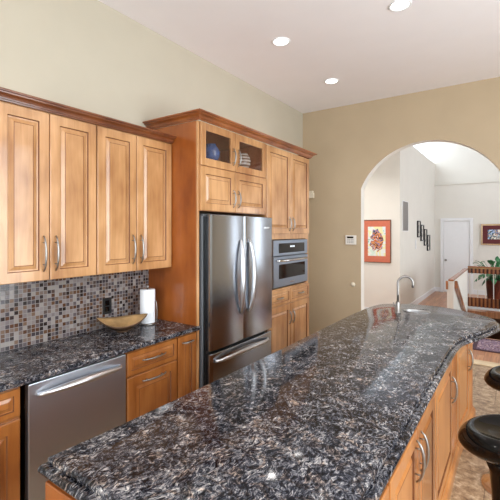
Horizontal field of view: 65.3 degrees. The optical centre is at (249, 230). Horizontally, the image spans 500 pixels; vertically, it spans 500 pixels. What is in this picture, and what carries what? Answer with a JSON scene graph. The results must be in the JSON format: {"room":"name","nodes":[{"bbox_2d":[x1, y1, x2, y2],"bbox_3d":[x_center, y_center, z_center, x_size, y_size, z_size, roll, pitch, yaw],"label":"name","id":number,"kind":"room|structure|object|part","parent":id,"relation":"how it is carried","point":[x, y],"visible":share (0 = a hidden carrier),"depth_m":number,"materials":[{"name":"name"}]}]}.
{"room":"kitchen","nodes":[
{"label":"kitchen","id":0,"kind":"room"},
{"bbox_2d":[0,0,302,154],"bbox_3d":[-1.729,-0.112,2.873,0.150,3.750,9.110,0,0,34],"label":"wall","id":1,"kind":"structure","parent":0,"point":[87,55],"depth_m":3.50,"materials":[{"name":"beige paint"}]},
{"bbox_2d":[0,100,95,284],"bbox_3d":[-1.484,-0.246,2.765,0.374,1.165,0.704,0,0,34],"label":"upper cabinet","id":2,"kind":"object","parent":1,"relation":"attached to","point":[48,160],"visible":1,"depth_m":2.63,"materials":[{"name":"brown wood"}]},
{"bbox_3d":[-1.478,-0.235,2.541,0.021,1.141,0.336,0,0,34],"label":"door","id":3,"kind":"part","parent":2,"relation":"part of","materials":[{"name":"brown wood"}]},
{"bbox_3d":[-1.380,0.153,2.626,0.046,0.246,0.015,0,0,34],"label":"handle","id":4,"kind":"part","parent":2,"relation":"part of","materials":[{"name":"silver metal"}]},
{"bbox_3d":[-1.332,0.153,2.697,0.046,0.246,0.015,0,0,34],"label":"handle","id":5,"kind":"part","parent":2,"relation":"part of","materials":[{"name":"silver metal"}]},
{"bbox_3d":[-1.280,-0.235,2.833,0.021,1.141,0.358,0,0,34],"label":"door","id":6,"kind":"part","parent":2,"relation":"part of","materials":[{"name":"brown wood"}]},
{"bbox_2d":[0,269,148,351],"bbox_3d":[-1.622,0.578,2.889,0.008,0.530,2.236,0,0,34],"label":"backsplash","id":7,"kind":"structure","parent":1,"relation":"attached to","point":[35,312],"depth_m":3.09,"materials":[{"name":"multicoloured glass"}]},
{"bbox_2d":[102,297,111,314],"bbox_3d":[-1.252,0.656,3.419,0.009,0.142,0.092,0,0,34],"label":"wall outlet","id":8,"kind":"object","parent":1,"relation":"attached to","point":[106,302],"visible":1,"depth_m":3.41,"materials":[{"name":"black plastic"}]},
{"bbox_2d":[105,301,108,311],"bbox_3d":[-1.250,0.657,3.417,0.004,0.092,0.040,0,0,34],"label":"socket","id":9,"kind":"object","parent":8,"relation":"attached to","point":[106,302],"depth_m":3.41,"materials":[{"name":"black plastic"}]},
{"bbox_2d":[95,124,170,274],"bbox_3d":[-1.063,-0.246,3.385,0.374,1.165,0.782,0,0,34],"label":"upper cabinet","id":10,"kind":"object","parent":1,"relation":"attached to","point":[133,172],"visible":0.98,"depth_m":3.25,"materials":[{"name":"brown wood"}]},
{"bbox_2d":[0,87,176,143],"bbox_3d":[-1.120,-0.842,2.991,0.065,0.062,1.499,0,0,34],"label":"crown molding","id":11,"kind":"structure","parent":10,"relation":"attached to","point":[7,95],"depth_m":2.81,"materials":[{"name":"brown wood"}]},
{"bbox_3d":[-1.069,-0.235,3.142,0.021,1.141,0.370,0,0,34],"label":"door","id":12,"kind":"part","parent":10,"relation":"part of","materials":[{"name":"brown wood"}]},
{"bbox_3d":[-0.962,0.153,3.242,0.046,0.246,0.015,0,0,34],"label":"handle","id":13,"kind":"part","parent":10,"relation":"part of","materials":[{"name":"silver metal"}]},
{"bbox_3d":[-0.914,0.153,3.312,0.046,0.246,0.015,0,0,34],"label":"handle","id":14,"kind":"part","parent":10,"relation":"part of","materials":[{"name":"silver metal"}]},
{"bbox_3d":[-0.849,-0.235,3.466,0.021,1.141,0.402,0,0,34],"label":"door","id":15,"kind":"part","parent":10,"relation":"part of","materials":[{"name":"brown wood"}]},
{"bbox_2d":[199,121,265,215],"bbox_3d":[-0.382,-0.582,4.094,0.704,0.800,1.101,0,0,34],"label":"upper cabinet","id":16,"kind":"object","parent":1,"relation":"attached to","point":[226,187],"visible":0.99,"depth_m":3.90,"materials":[{"name":"brown wood"}]},
{"bbox_2d":[206,143,219,160],"bbox_3d":[-0.387,-0.729,3.878,0.180,0.262,0.180,0,0,34],"label":"glass vase","id":17,"kind":"object","parent":16,"relation":"in","point":[212,151],"visible":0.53,"depth_m":3.81,"materials":[{"name":"blue glass"}]},
{"bbox_3d":[-0.300,-0.785,3.687,0.021,0.387,0.513,0,0,34],"label":"door","id":18,"kind":"part","parent":16,"relation":"part of","materials":[{"name":"brown wood"}]},
{"bbox_3d":[-0.300,-0.385,3.687,0.021,0.401,0.513,0,0,34],"label":"door","id":19,"kind":"part","parent":16,"relation":"part of","materials":[{"name":"brown wood"}]},
{"bbox_2d":[142,108,316,158],"bbox_3d":[-0.059,-1.018,4.540,0.731,0.070,2.397,0,0,34],"label":"crown molding","id":20,"kind":"structure","parent":16,"relation":"on","point":[196,114],"depth_m":3.73,"materials":[{"name":"brown wood"}]},
{"bbox_2d":[240,153,250,167],"bbox_3d":[-0.075,-0.729,4.337,0.170,0.262,0.170,0,0,34],"label":"glass vase","id":21,"kind":"object","parent":16,"relation":"in","point":[245,162],"visible":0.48,"depth_m":4.27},
{"bbox_3d":[0.009,-0.785,4.142,0.021,0.387,0.576,0,0,34],"label":"door","id":22,"kind":"part","parent":16,"relation":"part of","materials":[{"name":"brown wood"}]},
{"bbox_3d":[0.009,-0.385,4.142,0.021,0.401,0.576,0,0,34],"label":"door","id":23,"kind":"part","parent":16,"relation":"part of","materials":[{"name":"brown wood"}]},
{"bbox_2d":[98,0,499,112],"bbox_3d":[0.649,-2.047,1.258,5.900,0.120,9.110,0,0,34],"label":"ceiling","id":24,"kind":"structure","parent":0,"point":[375,52],"depth_m":4.11,"materials":[{"name":"paint"}]},
{"bbox_2d":[272,37,289,45],"bbox_3d":[0.325,-1.982,4.089,0.196,0.010,0.196,0,0,34],"label":"recessed light","id":25,"kind":"object","parent":24,"relation":"in","point":[279,41],"visible":1,"depth_m":4.08,"materials":[{"name":"white glass"}]},
{"bbox_2d":[324,78,338,83],"bbox_3d":[1.080,-1.982,5.165,0.196,0.010,0.196,0,0,34],"label":"recessed light","id":26,"kind":"object","parent":24,"relation":"in","point":[330,80],"visible":1,"depth_m":5.16,"materials":[{"name":"white glass"}]},
{"bbox_2d":[388,0,411,11],"bbox_3d":[1.319,-1.982,3.429,0.196,0.010,0.196,0,0,34],"label":"recessed light","id":27,"kind":"object","parent":24,"relation":"in","point":[397,5],"visible":1,"depth_m":3.43,"materials":[{"name":"white glass"}]},
{"bbox_2d":[364,151,400,306],"bbox_3d":[2.542,-0.112,8.429,1.370,3.750,0.120,0,0,34],"label":"wall","id":28,"kind":"structure","parent":0,"point":[382,192],"depth_m":8.16,"materials":[{"name":"paint"}]},
{"bbox_2d":[364,220,390,262],"bbox_3d":[2.684,0.216,8.241,0.576,0.905,0.030,0,0,34],"label":"framed painting","id":29,"kind":"object","parent":28,"relation":"attached to","point":[377,233],"visible":0.81,"depth_m":8.23},
{"bbox_2d":[368,227,385,255],"bbox_3d":[2.675,0.218,8.241,0.368,0.620,0.004,0,0,34],"label":"picture","id":30,"kind":"object","parent":29,"relation":"attached to","point":[376,235],"depth_m":8.23},
{"bbox_2d":[303,77,499,334],"bbox_3d":[3.168,-0.787,5.143,6.100,5.100,0.150,0,0,34],"label":"wall","id":31,"kind":"structure","parent":0,"point":[349,142],"depth_m":6.10,"materials":[{"name":"beige paint"}]},
{"bbox_2d":[309,191,313,197],"bbox_3d":[1.003,-0.607,6.494,0.130,0.120,0.050,0,0,34],"label":"door chime","id":32,"kind":"object","parent":31,"relation":"attached to","point":[311,193],"visible":0.5,"depth_m":6.46,"materials":[{"name":"beige plastic"}]},
{"bbox_2d":[345,235,355,244],"bbox_3d":[1.581,0.141,6.113,0.170,0.145,0.030,0,0,34],"label":"alarm keypad","id":33,"kind":"object","parent":31,"relation":"attached to","point":[349,239],"visible":1,"depth_m":6.10,"materials":[{"name":"white plastic"}]},
{"bbox_2d":[473,359,499,366],"bbox_3d":[2.534,1.757,5.574,1.870,0.012,0.190,0,0,34],"label":"trim","id":34,"kind":"structure","parent":31,"relation":"attached to","point":[478,362],"depth_m":5.15,"materials":[{"name":"beige wood"}]},
{"bbox_2d":[401,146,433,303],"bbox_3d":[4.222,-0.102,9.790,0.120,3.730,4.020,0,0,34],"label":"wall","id":35,"kind":"structure","parent":0,"point":[417,171],"depth_m":9.43,"materials":[{"name":"paint"}]},
{"bbox_2d":[402,200,407,230],"bbox_3d":[3.335,-0.317,8.367,0.012,0.650,0.520,0,0,34],"label":"air vent","id":36,"kind":"object","parent":35,"relation":"in","point":[404,203],"visible":1,"depth_m":8.28,"materials":[{"name":"grey metal"}]},
{"bbox_2d":[417,221,420,236],"bbox_3d":[4.109,-0.047,9.485,0.034,0.400,0.310,0,0,34],"label":"photo frame","id":37,"kind":"object","parent":35,"relation":"attached to","point":[418,222],"visible":1,"depth_m":9.41,"materials":[{"name":"black plastic"}]},
{"bbox_2d":[420,225,423,240],"bbox_3d":[4.340,0.046,9.825,0.034,0.405,0.330,0,0,34],"label":"photo frame","id":38,"kind":"object","parent":35,"relation":"attached to","point":[422,226],"visible":0.9,"depth_m":9.86,"materials":[{"name":"black plastic"}]},
{"bbox_2d":[410,287,434,304],"bbox_3d":[4.279,1.698,9.751,0.018,0.130,4.020,0,0,34],"label":"baseboard","id":39,"kind":"structure","parent":35,"relation":"attached to","point":[417,301],"depth_m":9.96,"materials":[{"name":"white paint"}]},
{"bbox_2d":[424,229,426,245],"bbox_3d":[4.581,0.163,10.180,0.034,0.430,0.330,0,0,34],"label":"photo frame","id":40,"kind":"object","parent":35,"relation":"attached to","point":[425,230],"visible":0.89,"depth_m":10.19,"materials":[{"name":"black plastic"}]},
{"bbox_2d":[427,235,429,250],"bbox_3d":[4.826,0.316,10.540,0.034,0.425,0.340,0,0,34],"label":"photo frame","id":41,"kind":"object","parent":35,"relation":"attached to","point":[428,236],"visible":0.94,"depth_m":10.55,"materials":[{"name":"black plastic"}]},
{"bbox_2d":[418,291,499,499],"bbox_3d":[2.441,1.823,4.072,6.100,0.120,15.780,0,0,34],"label":"floor","id":42,"kind":"structure","parent":0,"point":[467,485],"depth_m":3.94,"materials":[{"name":"tile"}]},
{"bbox_2d":[0,387,19,499],"bbox_3d":[-1.695,1.324,2.187,0.674,0.878,0.513,0,0,34],"label":"base cabinet","id":43,"kind":"object","parent":42,"relation":"on","point":[9,399],"visible":0.97,"depth_m":2.19,"materials":[{"name":"orange wood"}]},
{"bbox_3d":[-1.461,0.977,2.030,0.021,0.157,0.499,0,0,34],"label":"drawer","id":44,"kind":"part","parent":43,"relation":"part of","materials":[{"name":"orange wood"}]},
{"bbox_2d":[0,318,200,391],"bbox_3d":[-1.283,0.863,2.810,0.656,0.040,2.046,0,0,34],"label":"countertop","id":45,"kind":"structure","parent":43,"relation":"on","point":[21,366],"depth_m":2.75,"materials":[{"name":"stone"}]},
{"bbox_2d":[96,314,146,332],"bbox_3d":[-1.073,0.776,3.287,0.300,0.134,0.358,0,0,34],"label":"decorative bowl","id":46,"kind":"object","parent":45,"relation":"on","point":[120,324],"visible":1,"depth_m":3.34,"materials":[{"name":"beige wood"}]},
{"bbox_2d":[139,285,156,325],"bbox_3d":[-0.933,0.667,3.554,0.162,0.352,0.160,0,0,34],"label":"paper towel holder","id":47,"kind":"object","parent":45,"relation":"on","point":[147,286],"visible":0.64,"depth_m":3.51,"materials":[{"name":"silver metal"}]},
{"bbox_2d":[140,288,154,323],"bbox_3d":[-0.934,0.681,3.554,0.135,0.298,0.135,0,0,34],"label":"paper towel roll","id":48,"kind":"object","parent":47,"relation":"on","point":[147,297],"visible":0.97,"depth_m":3.50,"materials":[{"name":"white paper"}]},
{"bbox_2d":[20,354,125,499],"bbox_3d":[-1.311,1.328,2.697,0.700,0.870,0.688,0,0,34],"label":"dishwasher","id":49,"kind":"object","parent":42,"relation":"on","point":[63,411],"visible":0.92,"depth_m":2.44,"materials":[{"name":"silver metal"}]},
{"bbox_3d":[-1.061,0.956,2.527,0.095,0.048,0.601,0,0,34],"label":"handle","id":50,"kind":"part","parent":49,"relation":"part of","materials":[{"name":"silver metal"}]},
{"bbox_2d":[125,338,176,421],"bbox_3d":[-0.993,1.324,3.219,0.674,0.878,0.516,0,0,34],"label":"base cabinet","id":51,"kind":"object","parent":42,"relation":"on","point":[151,371],"visible":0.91,"depth_m":3.03,"materials":[{"name":"orange wood"}]},
{"bbox_3d":[-0.760,0.983,3.062,0.021,0.170,0.504,0,0,34],"label":"drawer","id":52,"kind":"part","parent":51,"relation":"part of","materials":[{"name":"orange wood"}]},
{"bbox_3d":[-0.733,0.978,3.043,0.046,0.015,0.246,0,0,34],"label":"handle","id":53,"kind":"part","parent":51,"relation":"part of","materials":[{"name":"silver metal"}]},
{"bbox_3d":[-0.733,1.135,3.043,0.046,0.015,0.246,0,0,34],"label":"handle","id":54,"kind":"part","parent":51,"relation":"part of","materials":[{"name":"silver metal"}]},
{"bbox_2d":[149,120,198,389],"bbox_3d":[-0.724,0.391,3.647,0.640,2.745,0.022,0,0,34],"label":"panel","id":55,"kind":"object","parent":42,"relation":"on","point":[176,287],"visible":0.41,"depth_m":3.55,"materials":[{"name":"brown wood"}]},
{"bbox_2d":[176,332,195,398],"bbox_3d":[-0.782,1.324,3.530,0.674,0.878,0.233,0,0,34],"label":"base cabinet","id":56,"kind":"object","parent":42,"relation":"on","point":[186,344],"visible":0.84,"depth_m":3.36,"materials":[{"name":"orange wood"}]},
{"bbox_2d":[45,480,388,499],"bbox_3d":[-0.112,1.333,1.413,1.110,0.862,0.706,0,0,34],"label":"base cabinet","id":57,"kind":"object","parent":42,"relation":"on","point":[52,491],"visible":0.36,"depth_m":1.39,"materials":[{"name":"orange wood"}]},
{"bbox_3d":[-0.338,1.278,1.158,1.000,0.710,0.021,0,0,35],"label":"panel","id":58,"kind":"part","parent":57,"relation":"part of","materials":[{"name":"orange wood"}]},
{"bbox_3d":[0.318,1.283,1.157,0.022,0.724,0.626,0,0,34],"label":"door","id":59,"kind":"part","parent":57,"relation":"part of","materials":[{"name":"orange wood"}]},
{"bbox_2d":[199,214,271,387],"bbox_3d":[-0.304,0.804,4.072,0.779,1.918,1.115,0,0,34],"label":"refrigerator","id":60,"kind":"object","parent":42,"relation":"on","point":[235,252],"visible":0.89,"depth_m":3.74,"materials":[{"name":"silver metal"}]},
{"bbox_2d":[199,216,202,387],"bbox_3d":[-0.388,0.803,4.096,0.615,1.880,1.060,0,0,34],"label":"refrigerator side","id":61,"kind":"object","parent":60,"relation":"attached to","point":[200,217],"depth_m":3.49,"materials":[{"name":"grey metal"}]},
{"bbox_3d":[-0.223,0.466,3.711,0.070,1.230,0.513,0,0,34],"label":"door","id":62,"kind":"part","parent":60,"relation":"part of","materials":[{"name":"silver metal"}]},
{"bbox_3d":[-0.067,1.400,3.940,0.070,0.577,1.067,0,0,34],"label":"freezer drawer","id":63,"kind":"part","parent":60,"relation":"part of","materials":[{"name":"silver metal"}]},
{"bbox_3d":[-0.027,1.165,3.875,0.099,0.054,0.916,0,0,34],"label":"handle","id":64,"kind":"part","parent":60,"relation":"part of","materials":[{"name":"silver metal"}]},
{"bbox_3d":[-0.075,0.448,3.822,0.052,0.733,0.089,0,0,-23],"label":"handle","id":65,"kind":"part","parent":60,"relation":"part of","materials":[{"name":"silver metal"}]},
{"bbox_3d":[0.022,0.448,3.964,0.089,0.733,0.052,0,0,1],"label":"handle","id":66,"kind":"part","parent":60,"relation":"part of","materials":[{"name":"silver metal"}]},
{"bbox_3d":[0.079,0.466,4.156,0.070,1.230,0.546,0,0,34],"label":"door","id":67,"kind":"part","parent":60,"relation":"part of","materials":[{"name":"silver metal"}]},
{"bbox_2d":[241,144,308,353],"bbox_3d":[0.245,0.391,5.015,0.704,2.745,1.119,0,0,34],"label":"tall cabinet","id":68,"kind":"object","parent":42,"relation":"on","point":[287,173],"visible":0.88,"depth_m":4.80,"materials":[{"name":"brown wood"}]},
{"bbox_3d":[0.339,-0.469,4.627,0.021,1.009,0.559,0,0,34],"label":"door","id":69,"kind":"part","parent":68,"relation":"part of","materials":[{"name":"brown wood"}]},
{"bbox_3d":[0.340,1.272,4.629,0.021,0.747,0.554,0,0,34],"label":"door","id":70,"kind":"part","parent":68,"relation":"part of","materials":[{"name":"brown wood"}]},
{"bbox_3d":[0.340,0.796,4.629,0.021,0.179,0.554,0,0,34],"label":"drawer","id":71,"kind":"part","parent":68,"relation":"part of","materials":[{"name":"brown wood"}]},
{"bbox_3d":[0.472,0.341,4.860,0.020,2.645,1.119,0,0,34],"label":"frame","id":72,"kind":"part","parent":68,"relation":"part of","materials":[{"name":"brown wood"}]},
{"bbox_2d":[272,239,307,288],"bbox_3d":[0.296,0.392,5.012,0.676,0.567,0.887,0,0,34],"label":"wall oven","id":73,"kind":"object","parent":68,"relation":"in","point":[289,258],"visible":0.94,"depth_m":4.79,"materials":[{"name":"grey metal"}]},
{"bbox_3d":[0.508,0.202,4.867,0.028,0.187,0.887,0,0,34],"label":"control panel","id":74,"kind":"part","parent":73,"relation":"part of","materials":[{"name":"grey metal"}]},
{"bbox_3d":[0.647,0.796,5.081,0.021,0.179,0.527,0,0,34],"label":"drawer","id":75,"kind":"part","parent":68,"relation":"part of","materials":[{"name":"brown wood"}]},
{"bbox_3d":[0.647,1.272,5.081,0.021,0.747,0.527,0,0,34],"label":"door","id":76,"kind":"part","parent":68,"relation":"part of","materials":[{"name":"brown wood"}]},
{"bbox_3d":[0.647,-0.469,5.081,0.021,1.009,0.527,0,0,34],"label":"door","id":77,"kind":"part","parent":68,"relation":"part of","materials":[{"name":"brown wood"}]},
{"bbox_2d":[387,393,434,499],"bbox_3d":[0.381,1.333,2.097,1.064,0.862,0.978,0,0,34],"label":"base cabinet","id":78,"kind":"object","parent":42,"relation":"on","point":[413,477],"visible":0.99,"depth_m":1.82,"materials":[{"name":"orange wood"}]},
{"bbox_3d":[0.638,1.283,1.628,0.022,0.724,0.473,0,0,34],"label":"door","id":79,"kind":"part","parent":78,"relation":"part of","materials":[{"name":"orange wood"}]},
{"bbox_3d":[0.772,1.048,1.766,0.046,0.196,0.015,0,0,34],"label":"handle","id":80,"kind":"part","parent":78,"relation":"part of","materials":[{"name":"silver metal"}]},
{"bbox_3d":[0.828,1.048,1.849,0.046,0.196,0.015,0,0,34],"label":"handle","id":81,"kind":"part","parent":78,"relation":"part of","materials":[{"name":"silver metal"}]},
{"bbox_3d":[0.909,1.283,2.026,0.022,0.724,0.477,0,0,34],"label":"door","id":82,"kind":"part","parent":78,"relation":"part of","materials":[{"name":"orange wood"}]},
{"bbox_2d":[435,354,459,499],"bbox_3d":[0.943,1.333,2.901,1.038,0.862,0.978,0,0,34],"label":"base cabinet","id":83,"kind":"object","parent":42,"relation":"on","point":[447,452],"visible":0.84,"depth_m":2.57,"materials":[{"name":"orange wood"}]},
{"bbox_3d":[1.252,1.283,2.532,0.022,0.724,0.698,0,0,34],"label":"door","id":84,"kind":"part","parent":83,"relation":"part of","materials":[{"name":"orange wood"}]},
{"bbox_3d":[1.335,1.708,2.634,0.042,0.110,0.977,0,0,34],"label":"skirting moulding","id":85,"kind":"part","parent":83,"relation":"part of","materials":[{"name":"orange wood"}]},
{"bbox_3d":[1.523,1.281,2.936,0.025,0.745,0.259,0,0,34],"label":"fluted post","id":86,"kind":"part","parent":83,"relation":"part of","materials":[{"name":"orange wood"}]},
{"bbox_3d":[1.449,1.128,2.763,0.046,0.196,0.015,0,0,34],"label":"handle","id":87,"kind":"part","parent":83,"relation":"part of","materials":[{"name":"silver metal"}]},
{"bbox_2d":[446,268,467,311],"bbox_3d":[4.122,1.297,7.714,0.118,0.932,2.515,0,0,34],"label":"wall","id":88,"kind":"structure","parent":42,"relation":"on","point":[461,276],"depth_m":7.27,"materials":[{"name":"paint"}]},
{"bbox_3d":[4.142,0.845,7.713,0.083,0.027,2.495,0,0,34],"label":"cap rail","id":89,"kind":"part","parent":88,"relation":"part of","materials":[{"name":"brown wood"}]},
{"bbox_2d":[454,281,465,310],"bbox_3d":[4.203,1.546,7.693,0.045,1.365,2.250,0,0,34],"label":"stair handrail","id":90,"kind":"object","parent":88,"relation":"attached to","point":[456,286],"visible":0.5,"depth_m":7.12,"materials":[{"name":"brown wood"}]},
{"bbox_2d":[456,343,475,455],"bbox_3d":[1.576,1.332,3.789,1.048,0.862,1.200,0,0,34],"label":"base cabinet","id":91,"kind":"object","parent":42,"relation":"on","point":[465,410],"visible":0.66,"depth_m":3.32,"materials":[{"name":"orange wood"}]},
{"bbox_2d":[38,304,499,499],"bbox_3d":[0.911,0.872,2.742,1.370,0.058,4.091,0,0,34],"label":"countertop","id":92,"kind":"structure","parent":91,"relation":"on","point":[332,413],"depth_m":1.70,"materials":[{"name":"stone"}]},
{"bbox_2d":[393,275,413,312],"bbox_3d":[1.576,0.649,4.007,0.205,0.389,0.060,0,0,12],"label":"kitchen faucet","id":93,"kind":"object","parent":92,"relation":"on","point":[397,304],"visible":1,"depth_m":4.00,"materials":[{"name":"silver metal"}]},
{"bbox_2d":[395,301,400,312],"bbox_3d":[1.524,0.783,4.018,0.060,0.120,0.060,0,0,34],"label":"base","id":94,"kind":"object","parent":93,"relation":"on","point":[397,304],"depth_m":4.00,"materials":[{"name":"metal"}]},
{"bbox_3d":[1.593,0.590,3.994,0.168,0.271,0.024,0,0,19],"label":"spout","id":95,"kind":"part","parent":93,"relation":"part of","materials":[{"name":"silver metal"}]},
{"bbox_2d":[404,309,430,313],"bbox_3d":[1.747,0.929,4.084,0.268,0.181,0.177,0,0,34],"label":"bar sink","id":96,"kind":"object","parent":92,"relation":"in","point":[406,310],"visible":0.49,"depth_m":4.14,"materials":[{"name":"silver metal"}]},
{"bbox_3d":[1.790,1.283,3.292,0.022,0.730,0.580,0,0,37],"label":"door","id":97,"kind":"part","parent":91,"relation":"part of","materials":[{"name":"orange wood"}]},
{"bbox_3d":[1.864,1.708,3.370,0.042,0.110,0.833,0,0,37],"label":"skirting moulding","id":98,"kind":"part","parent":91,"relation":"part of","materials":[{"name":"orange wood"}]},
{"bbox_3d":[2.035,1.277,3.615,0.020,0.752,0.222,0,0,37],"label":"fluted post","id":99,"kind":"part","parent":91,"relation":"part of","materials":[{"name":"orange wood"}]},
{"bbox_3d":[1.952,1.143,3.450,0.046,0.196,0.015,0,0,34],"label":"handle","id":100,"kind":"part","parent":91,"relation":"part of","materials":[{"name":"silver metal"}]},
{"bbox_2d":[458,414,499,499],"bbox_3d":[1.244,1.336,1.875,0.474,0.854,0.434,0,0,34],"label":"bar stool","id":101,"kind":"object","parent":42,"relation":"on","point":[479,435],"visible":1,"depth_m":1.86,"materials":[{"name":"black wood"}]},
{"bbox_3d":[1.252,1.008,1.869,0.454,0.197,0.406,0,0,34],"label":"seat","id":102,"kind":"part","parent":101,"relation":"part of","materials":[{"name":"black plastic"}]},
{"bbox_2d":[468,266,499,311],"bbox_3d":[5.646,1.253,8.175,1.890,1.020,0.090,0,0,34],"label":"stair railing","id":103,"kind":"object","parent":42,"relation":"on","point":[493,304],"visible":1,"depth_m":8.53,"materials":[{"name":"brown wood"}]},
{"bbox_3d":[5.606,0.793,8.196,1.800,0.030,0.070,0,0,34],"label":"rail","id":104,"kind":"part","parent":103,"relation":"part of","materials":[{"name":"brown wood"}]},
{"bbox_3d":[5.606,1.698,8.196,1.800,0.050,0.060,0,0,34],"label":"rail","id":105,"kind":"part","parent":103,"relation":"part of","materials":[{"name":"white paint"}]},
{"bbox_2d":[473,338,499,352],"bbox_3d":[4.118,1.758,5.713,1.470,0.010,0.760,0,0,34],"label":"area rug","id":106,"kind":"object","parent":42,"relation":"on","point":[488,345],"visible":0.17,"depth_m":5.97,"materials":[{"name":"purple fabric"}]},
{"bbox_2d":[481,365,499,494],"bbox_3d":[1.833,1.336,2.635,0.474,0.854,0.434,0,0,34],"label":"bar stool","id":107,"kind":"object","parent":42,"relation":"on","point":[492,376],"visible":0.43,"depth_m":2.67,"materials":[{"name":"black metal"}]},
{"bbox_3d":[1.841,1.008,2.630,0.454,0.197,0.406,0,0,34],"label":"seat","id":108,"kind":"part","parent":107,"relation":"part of","materials":[{"name":"black plastic"}]},
{"bbox_3d":[6.243,1.759,9.117,1.580,0.008,1.400,0,0,34],"label":"area rug","id":109,"kind":"object","parent":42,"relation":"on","visible":0},
{"bbox_2d":[471,256,499,299],"bbox_3d":[5.962,1.190,9.449,1.069,1.129,1.136,0,0,34],"label":"potted plant","id":110,"kind":"object","parent":109,"relation":"on","point":[489,282],"visible":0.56,"depth_m":9.38,"materials":[{"name":"green plant"}]},
{"bbox_3d":[5.972,1.469,9.483,0.450,0.570,0.450,0,0,34],"label":"planter","id":111,"kind":"part","parent":110,"relation":"part of","materials":[{"name":"red ceramic"}]},
{"bbox_2d":[431,142,499,293],"bbox_3d":[7.440,-0.787,10.317,4.850,5.100,0.530,0,0,34],"label":"wall","id":112,"kind":"structure","parent":0,"point":[466,183],"depth_m":10.98,"materials":[{"name":"paint"}]},
{"bbox_2d":[440,218,472,293],"bbox_3d":[5.851,0.698,11.057,0.820,2.130,0.092,0,0,34],"label":"door","id":113,"kind":"structure","parent":112,"relation":"in","point":[456,234],"depth_m":11.09,"materials":[{"name":"white paint"}]},
{"bbox_2d":[435,287,486,294],"bbox_3d":[7.298,1.698,10.119,4.562,0.130,0.018,0,0,34],"label":"baseboard","id":114,"kind":"structure","parent":112,"relation":"attached to","point":[480,292],"depth_m":10.80,"materials":[{"name":"white paint"}]},
{"bbox_2d":[481,224,499,244],"bbox_3d":[6.796,0.098,10.446,1.060,0.580,0.040,0,0,34],"label":"framed picture","id":115,"kind":"object","parent":112,"relation":"attached to","point":[490,233],"visible":1,"depth_m":10.61,"materials":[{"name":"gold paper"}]},
{"bbox_2d":[486,318,499,339],"bbox_3d":[4.699,2.673,7.325,1.520,1.580,2.600,0,0,34],"label":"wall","id":116,"kind":"structure","parent":0,"point":[496,335],"depth_m":8.37,"materials":[{"name":"brown paint"}]}
]}

